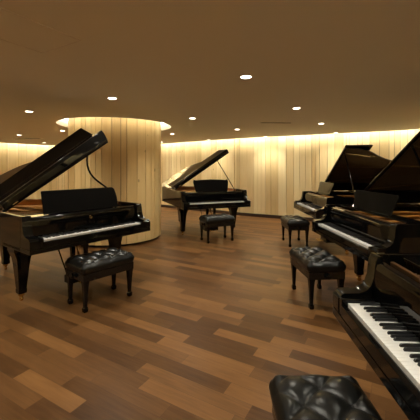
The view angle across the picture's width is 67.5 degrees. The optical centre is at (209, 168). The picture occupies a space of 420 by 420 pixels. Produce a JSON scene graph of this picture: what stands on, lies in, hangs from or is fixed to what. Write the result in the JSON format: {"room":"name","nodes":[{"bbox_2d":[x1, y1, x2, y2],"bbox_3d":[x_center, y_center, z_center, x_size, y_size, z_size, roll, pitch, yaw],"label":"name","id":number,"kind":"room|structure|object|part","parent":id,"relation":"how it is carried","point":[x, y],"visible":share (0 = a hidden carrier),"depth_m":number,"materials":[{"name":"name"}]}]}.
{"room":"piano showroom","nodes":[
{"label":"piano showroom","id":0,"kind":"room"},
{"bbox_2d":[68,117,160,244],"bbox_3d":[-1.958,0.128,6.568,1.843,2.515,1.840,0,0,0],"label":"wall column","id":1,"kind":"structure","parent":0,"point":[129,163],"depth_m":5.81,"materials":[{"name":"beige wood"}]},
{"bbox_2d":[81,237,156,246],"bbox_3d":[-1.959,1.400,6.571,1.725,0.060,1.725,0,0,0],"label":"trim","id":2,"kind":"structure","parent":1,"relation":"attached to","point":[156,237],"depth_m":5.79,"materials":[{"name":"black wood"}]},
{"bbox_2d":[0,207,408,419],"bbox_3d":[-1.000,1.430,4.285,16.240,0.001,17.210,0,0,0],"label":"floor","id":3,"kind":"structure","parent":0,"point":[203,332],"depth_m":2.69,"materials":[{"name":"brown wood"}]},
{"bbox_2d":[0,128,149,300],"bbox_3d":[-2.135,0.428,4.170,2.193,2.004,1.577,0,0,37],"label":"grand piano","id":4,"kind":"object","parent":3,"relation":"on","point":[71,218],"visible":0.88,"depth_m":3.65,"materials":[{"name":"black paint"}]},
{"bbox_3d":[-2.886,1.083,4.434,0.176,0.524,0.210,0,0,37],"label":"leg","id":5,"kind":"part","parent":4,"relation":"part of","materials":[{"name":"black paint"}]},
{"bbox_3d":[-2.429,0.042,4.282,1.588,0.028,1.506,0,33,37],"label":"lid","id":6,"kind":"part","parent":4,"relation":"part of","materials":[{"name":"black paint"}]},
{"bbox_3d":[-2.040,1.083,3.396,0.176,0.524,0.210,0,0,37],"label":"leg","id":7,"kind":"part","parent":4,"relation":"part of","materials":[{"name":"black paint"}]},
{"bbox_3d":[-2.312,0.581,4.533,1.900,0.038,0.688,0,0,-11],"label":"iron plate","id":8,"kind":"part","parent":4,"relation":"part of","materials":[{"name":"brown metal"}]},
{"bbox_3d":[-1.744,0.622,3.041,0.208,0.303,0.090,0,0,37],"label":"arm","id":9,"kind":"part","parent":4,"relation":"part of","materials":[{"name":"black paint"}]},
{"bbox_2d":[28,205,123,216],"bbox_3d":[-1.564,0.513,3.788,0.168,0.012,1.280,0,0,37],"label":"shelf","id":10,"kind":"object","parent":4,"relation":"attached to","point":[108,206],"depth_m":3.68,"materials":[{"name":"black paint"}]},
{"bbox_3d":[-1.318,1.083,4.354,0.176,0.524,0.210,0,0,37],"label":"leg","id":11,"kind":"part","parent":4,"relation":"part of","materials":[{"name":"black paint"}]},
{"bbox_3d":[-0.896,0.622,4.167,0.208,0.303,0.090,0,0,37],"label":"arm","id":12,"kind":"part","parent":4,"relation":"part of","materials":[{"name":"black paint"}]},
{"bbox_2d":[65,247,134,312],"bbox_3d":[-1.190,1.173,3.420,0.412,0.513,0.672,0,0,40],"label":"piano bench","id":13,"kind":"object","parent":3,"relation":"on","point":[85,268],"visible":1,"depth_m":3.29,"materials":[{"name":"black leather"}]},
{"bbox_3d":[-1.476,1.278,3.318,0.060,0.304,0.060,0,0,40],"label":"leg","id":14,"kind":"part","parent":13,"relation":"part of","materials":[{"name":"black paint"}]},
{"bbox_3d":[-1.240,1.278,3.120,0.060,0.304,0.060,0,0,40],"label":"leg","id":15,"kind":"part","parent":13,"relation":"part of","materials":[{"name":"black paint"}]},
{"bbox_3d":[-1.190,1.085,3.420,0.376,0.079,0.592,0,0,40],"label":"seat frame","id":16,"kind":"part","parent":13,"relation":"part of","materials":[{"name":"black wood"}]},
{"bbox_2d":[65,247,134,274],"bbox_3d":[-1.190,0.981,3.420,0.412,0.128,0.628,0,0,40],"label":"cushion","id":17,"kind":"object","parent":13,"relation":"on","point":[104,260],"depth_m":3.28,"materials":[{"name":"black leather"}]},
{"bbox_3d":[-1.140,1.278,3.720,0.060,0.304,0.060,0,0,40],"label":"leg","id":18,"kind":"part","parent":13,"relation":"part of","materials":[{"name":"black paint"}]},
{"bbox_3d":[-0.904,1.278,3.522,0.060,0.304,0.060,0,0,40],"label":"leg","id":19,"kind":"part","parent":13,"relation":"part of","materials":[{"name":"black paint"}]},
{"bbox_2d":[161,149,250,234],"bbox_3d":[-0.246,0.491,7.432,1.549,1.878,2.143,0,0,-22],"label":"grand piano","id":20,"kind":"object","parent":3,"relation":"on","point":[210,194],"visible":0.94,"depth_m":6.78,"materials":[{"name":"black paint"}]},
{"bbox_3d":[-0.454,0.042,7.674,1.506,0.028,1.538,-35,12,-18],"label":"lid","id":21,"kind":"part","parent":20,"relation":"part of","materials":[{"name":"black paint"}]},
{"bbox_3d":[-0.586,1.083,6.737,0.210,0.524,0.176,0,0,-22],"label":"leg","id":22,"kind":"part","parent":20,"relation":"part of","materials":[{"name":"black paint"}]},
{"bbox_3d":[-0.515,0.622,6.281,0.090,0.303,0.208,0,0,-22],"label":"arm","id":23,"kind":"part","parent":20,"relation":"part of","materials":[{"name":"black paint"}]},
{"bbox_3d":[0.526,1.083,7.187,0.210,0.524,0.176,0,0,-22],"label":"leg","id":24,"kind":"part","parent":20,"relation":"part of","materials":[{"name":"black paint"}]},
{"bbox_3d":[0.792,0.622,6.809,0.090,0.303,0.208,0,0,-22],"label":"arm","id":25,"kind":"part","parent":20,"relation":"part of","materials":[{"name":"black paint"}]},
{"bbox_2d":[199,213,234,243],"bbox_3d":[0.136,1.173,6.240,0.672,0.513,0.412,0,0,-25],"label":"piano bench","id":26,"kind":"object","parent":3,"relation":"on","point":[214,220],"visible":1,"depth_m":6.10,"materials":[{"name":"black leather"}]},
{"bbox_3d":[-0.167,1.278,6.269,0.060,0.304,0.060,0,0,-25],"label":"leg","id":27,"kind":"part","parent":26,"relation":"part of","materials":[{"name":"black paint"}]},
{"bbox_3d":[-0.036,1.278,5.990,0.060,0.304,0.060,0,0,-25],"label":"leg","id":28,"kind":"part","parent":26,"relation":"part of","materials":[{"name":"black paint"}]},
{"bbox_3d":[0.136,1.085,6.240,0.592,0.079,0.376,0,0,-25],"label":"seat frame","id":29,"kind":"part","parent":26,"relation":"part of","materials":[{"name":"black wood"}]},
{"bbox_2d":[199,213,234,223],"bbox_3d":[0.136,0.981,6.240,0.628,0.128,0.412,0,0,-25],"label":"cushion","id":30,"kind":"object","parent":26,"relation":"on","point":[223,218],"depth_m":6.10,"materials":[{"name":"black leather"}]},
{"bbox_3d":[0.439,1.278,6.211,0.060,0.304,0.060,0,0,-25],"label":"leg","id":31,"kind":"part","parent":26,"relation":"part of","materials":[{"name":"black paint"}]},
{"bbox_2d":[280,215,309,246],"bbox_3d":[1.610,1.173,5.980,0.412,0.513,0.672,0,0,0],"label":"piano bench","id":32,"kind":"object","parent":3,"relation":"on","point":[297,223],"visible":1,"depth_m":5.70,"materials":[{"name":"black leather"}]},
{"bbox_3d":[1.456,1.278,6.242,0.060,0.304,0.060,0,0,0],"label":"leg","id":33,"kind":"part","parent":32,"relation":"part of","materials":[{"name":"black paint"}]},
{"bbox_3d":[1.456,1.278,5.718,0.060,0.304,0.060,0,0,0],"label":"leg","id":34,"kind":"part","parent":32,"relation":"part of","materials":[{"name":"black paint"}]},
{"bbox_3d":[1.610,1.085,5.980,0.376,0.079,0.592,0,0,0],"label":"seat frame","id":35,"kind":"part","parent":32,"relation":"part of","materials":[{"name":"black wood"}]},
{"bbox_2d":[280,215,309,225],"bbox_3d":[1.610,0.981,5.980,0.412,0.128,0.628,0,0,0],"label":"cushion","id":36,"kind":"object","parent":32,"relation":"on","point":[287,220],"depth_m":5.72,"materials":[{"name":"black leather"}]},
{"bbox_3d":[1.764,1.278,5.718,0.060,0.304,0.060,0,0,0],"label":"leg","id":37,"kind":"part","parent":32,"relation":"part of","materials":[{"name":"black paint"}]},
{"bbox_2d":[289,247,346,309],"bbox_3d":[1.165,1.173,3.465,0.412,0.513,0.672,0,0,-4],"label":"piano bench","id":38,"kind":"object","parent":3,"relation":"on","point":[315,263],"visible":0.98,"depth_m":3.19,"materials":[{"name":"black leather"}]},
{"bbox_3d":[0.993,1.278,3.716,0.060,0.304,0.060,0,0,-4],"label":"leg","id":39,"kind":"part","parent":38,"relation":"part of","materials":[{"name":"black paint"}]},
{"bbox_3d":[1.030,1.278,3.193,0.060,0.304,0.060,0,0,-4],"label":"leg","id":40,"kind":"part","parent":38,"relation":"part of","materials":[{"name":"black paint"}]},
{"bbox_3d":[1.165,1.085,3.465,0.376,0.079,0.592,0,0,-4],"label":"seat frame","id":41,"kind":"part","parent":38,"relation":"part of","materials":[{"name":"black wood"}]},
{"bbox_2d":[289,247,346,271],"bbox_3d":[1.165,0.981,3.465,0.412,0.128,0.628,0,0,-4],"label":"cushion","id":42,"kind":"object","parent":38,"relation":"on","point":[314,259],"depth_m":3.25,"materials":[{"name":"black leather"}]},
{"bbox_3d":[1.300,1.278,3.737,0.060,0.304,0.060,0,0,-4],"label":"leg","id":43,"kind":"part","parent":38,"relation":"part of","materials":[{"name":"black paint"}]},
{"bbox_3d":[1.337,1.278,3.214,0.060,0.304,0.060,0,0,-4],"label":"leg","id":44,"kind":"part","parent":38,"relation":"part of","materials":[{"name":"black paint"}]},
{"bbox_2d":[269,374,381,419],"bbox_3d":[0.468,1.173,1.150,0.412,0.513,0.672,0,0,1],"label":"piano bench","id":45,"kind":"object","parent":3,"relation":"on","point":[311,396],"visible":1,"depth_m":1.28,"materials":[{"name":"black leather"}]},
{"bbox_3d":[0.468,1.085,1.150,0.376,0.079,0.592,0,0,1],"label":"seat frame","id":46,"kind":"part","parent":45,"relation":"part of","materials":[{"name":"black wood"}]},
{"bbox_2d":[294,145,418,254],"bbox_3d":[2.830,0.512,5.814,2.193,1.835,1.534,0,0,1],"label":"grand piano","id":47,"kind":"object","parent":3,"relation":"on","point":[356,167],"visible":0.59,"depth_m":5.75,"materials":[{"name":"black paint"}]},
{"bbox_3d":[1.856,0.622,6.528,0.208,0.303,0.090,0,0,1],"label":"arm","id":48,"kind":"part","parent":47,"relation":"part of","materials":[{"name":"black paint"}]},
{"bbox_3d":[1.819,0.622,5.118,0.208,0.303,0.090,0,0,2],"label":"arm","id":49,"kind":"part","parent":47,"relation":"part of","materials":[{"name":"black paint"}]},
{"bbox_2d":[311,191,341,196],"bbox_3d":[2.144,0.473,5.815,0.168,0.012,1.280,0,0,2],"label":"shelf","id":50,"kind":"object","parent":47,"relation":"attached to","point":[314,192],"depth_m":5.67,"materials":[{"name":"black paint"}]},
{"bbox_3d":[3.135,0.053,5.908,1.588,0.028,1.506,0,-32,2],"label":"lid","id":51,"kind":"part","parent":47,"relation":"part of","materials":[{"name":"black paint"}]},
{"bbox_2d":[312,131,419,280],"bbox_3d":[2.534,0.525,3.430,2.343,1.810,1.518,0,0,-2],"label":"grand piano","id":52,"kind":"object","parent":3,"relation":"on","point":[378,220],"visible":0.83,"depth_m":3.36,"materials":[{"name":"black paint"}]},
{"bbox_3d":[1.443,0.622,4.088,0.208,0.303,0.090,0,0,-2],"label":"arm","id":53,"kind":"part","parent":52,"relation":"part of","materials":[{"name":"black paint"}]},
{"bbox_3d":[1.897,1.083,3.999,0.176,0.524,0.210,0,0,-2],"label":"leg","id":54,"kind":"part","parent":52,"relation":"part of","materials":[{"name":"black paint"}]},
{"bbox_3d":[1.639,0.523,3.389,0.022,0.067,1.300,0,0,-2],"label":"action rail","id":55,"kind":"part","parent":52,"relation":"part of","materials":[{"name":"black wood"}]},
{"bbox_2d":[340,205,419,222],"bbox_3d":[1.774,0.473,3.394,0.168,0.012,1.280,0,0,-2],"label":"shelf","id":56,"kind":"object","parent":52,"relation":"attached to","point":[390,216],"depth_m":3.12,"materials":[{"name":"black paint"}]},
{"bbox_3d":[1.493,0.622,2.679,0.208,0.303,0.090,0,0,-2],"label":"arm","id":57,"kind":"part","parent":52,"relation":"part of","materials":[{"name":"black paint"}]},
{"bbox_3d":[2.832,0.053,3.550,1.738,0.028,1.506,0,-32,-2],"label":"lid","id":58,"kind":"part","parent":52,"relation":"part of","materials":[{"name":"black paint"}]},
{"bbox_2d":[333,253,419,419],"bbox_3d":[1.742,0.460,0.985,2.193,1.939,1.554,0,0,3],"label":"grand piano","id":59,"kind":"object","parent":3,"relation":"on","point":[380,315],"visible":1,"depth_m":1.39,"materials":[{"name":"black paint"}]},
{"bbox_3d":[0.806,0.622,1.722,0.233,0.303,0.090,0,0,3],"label":"arm","id":60,"kind":"part","parent":59,"relation":"part of","materials":[{"name":"black paint"}]},
{"bbox_3d":[0.922,0.523,1.008,0.022,0.067,1.300,0,0,4],"label":"action rail","id":61,"kind":"part","parent":59,"relation":"part of","materials":[{"name":"brown wood"}]},
{"bbox_2d":[403,258,419,267],"bbox_3d":[1.056,0.473,1.000,0.168,0.012,1.280,0,0,4],"label":"shelf","id":62,"kind":"object","parent":59,"relation":"attached to","point":[414,261],"depth_m":1.59,"materials":[{"name":"black paint"}]},
{"bbox_2d":[0,0,419,145],"bbox_3d":[-1.000,-0.890,4.285,15.500,0.001,16.470,0,0,0],"label":"ceiling","id":63,"kind":"structure","parent":0,"point":[349,66],"depth_m":2.79,"materials":[{"name":"paint"}]},
{"bbox_2d":[0,7,80,52],"bbox_3d":[-1.246,-0.887,2.034,0.456,0.004,0.606,0,0,30],"label":"access panel","id":64,"kind":"object","parent":63,"relation":"attached to","point":[16,29],"visible":1,"depth_m":2.08,"materials":[{"name":"paint"}]},
{"bbox_2d":[56,119,170,129],"bbox_3d":[-1.959,-1.010,6.571,2.299,0.240,2.299,0,0,0],"label":"light","id":65,"kind":"object","parent":63,"relation":"in","point":[63,122],"depth_m":6.74,"materials":[{"name":"white"}]},
{"bbox_2d":[240,75,252,78],"bbox_3d":[0.349,-0.887,3.041,0.128,0.006,0.128,0,0,0],"label":"recessed light","id":66,"kind":"object","parent":63,"relation":"in","point":[241,76],"visible":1,"depth_m":3.03,"materials":[{"name":"white"}]},
{"bbox_2d":[260,122,291,122],"bbox_3d":[1.280,-0.887,6.100,0.620,0.004,0.100,0,0,-4],"label":"ceiling vent","id":67,"kind":"object","parent":63,"relation":"in","point":[260,122],"visible":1,"depth_m":6.05,"materials":[{"name":"paint"}]},
{"bbox_2d":[0,129,419,217],"bbox_3d":[-0.464,0.150,9.220,15.924,2.560,5.254,0,0,13],"label":"wall","id":68,"kind":"structure","parent":0,"point":[274,172],"depth_m":9.13,"materials":[{"name":"beige wood"}]},
{"bbox_2d":[161,204,314,220],"bbox_3d":[-0.464,1.383,9.188,15.843,0.095,5.217,0,0,13],"label":"baseboard","id":69,"kind":"structure","parent":68,"relation":"attached to","point":[165,206],"depth_m":9.38,"materials":[{"name":"black wood"}]}
]}

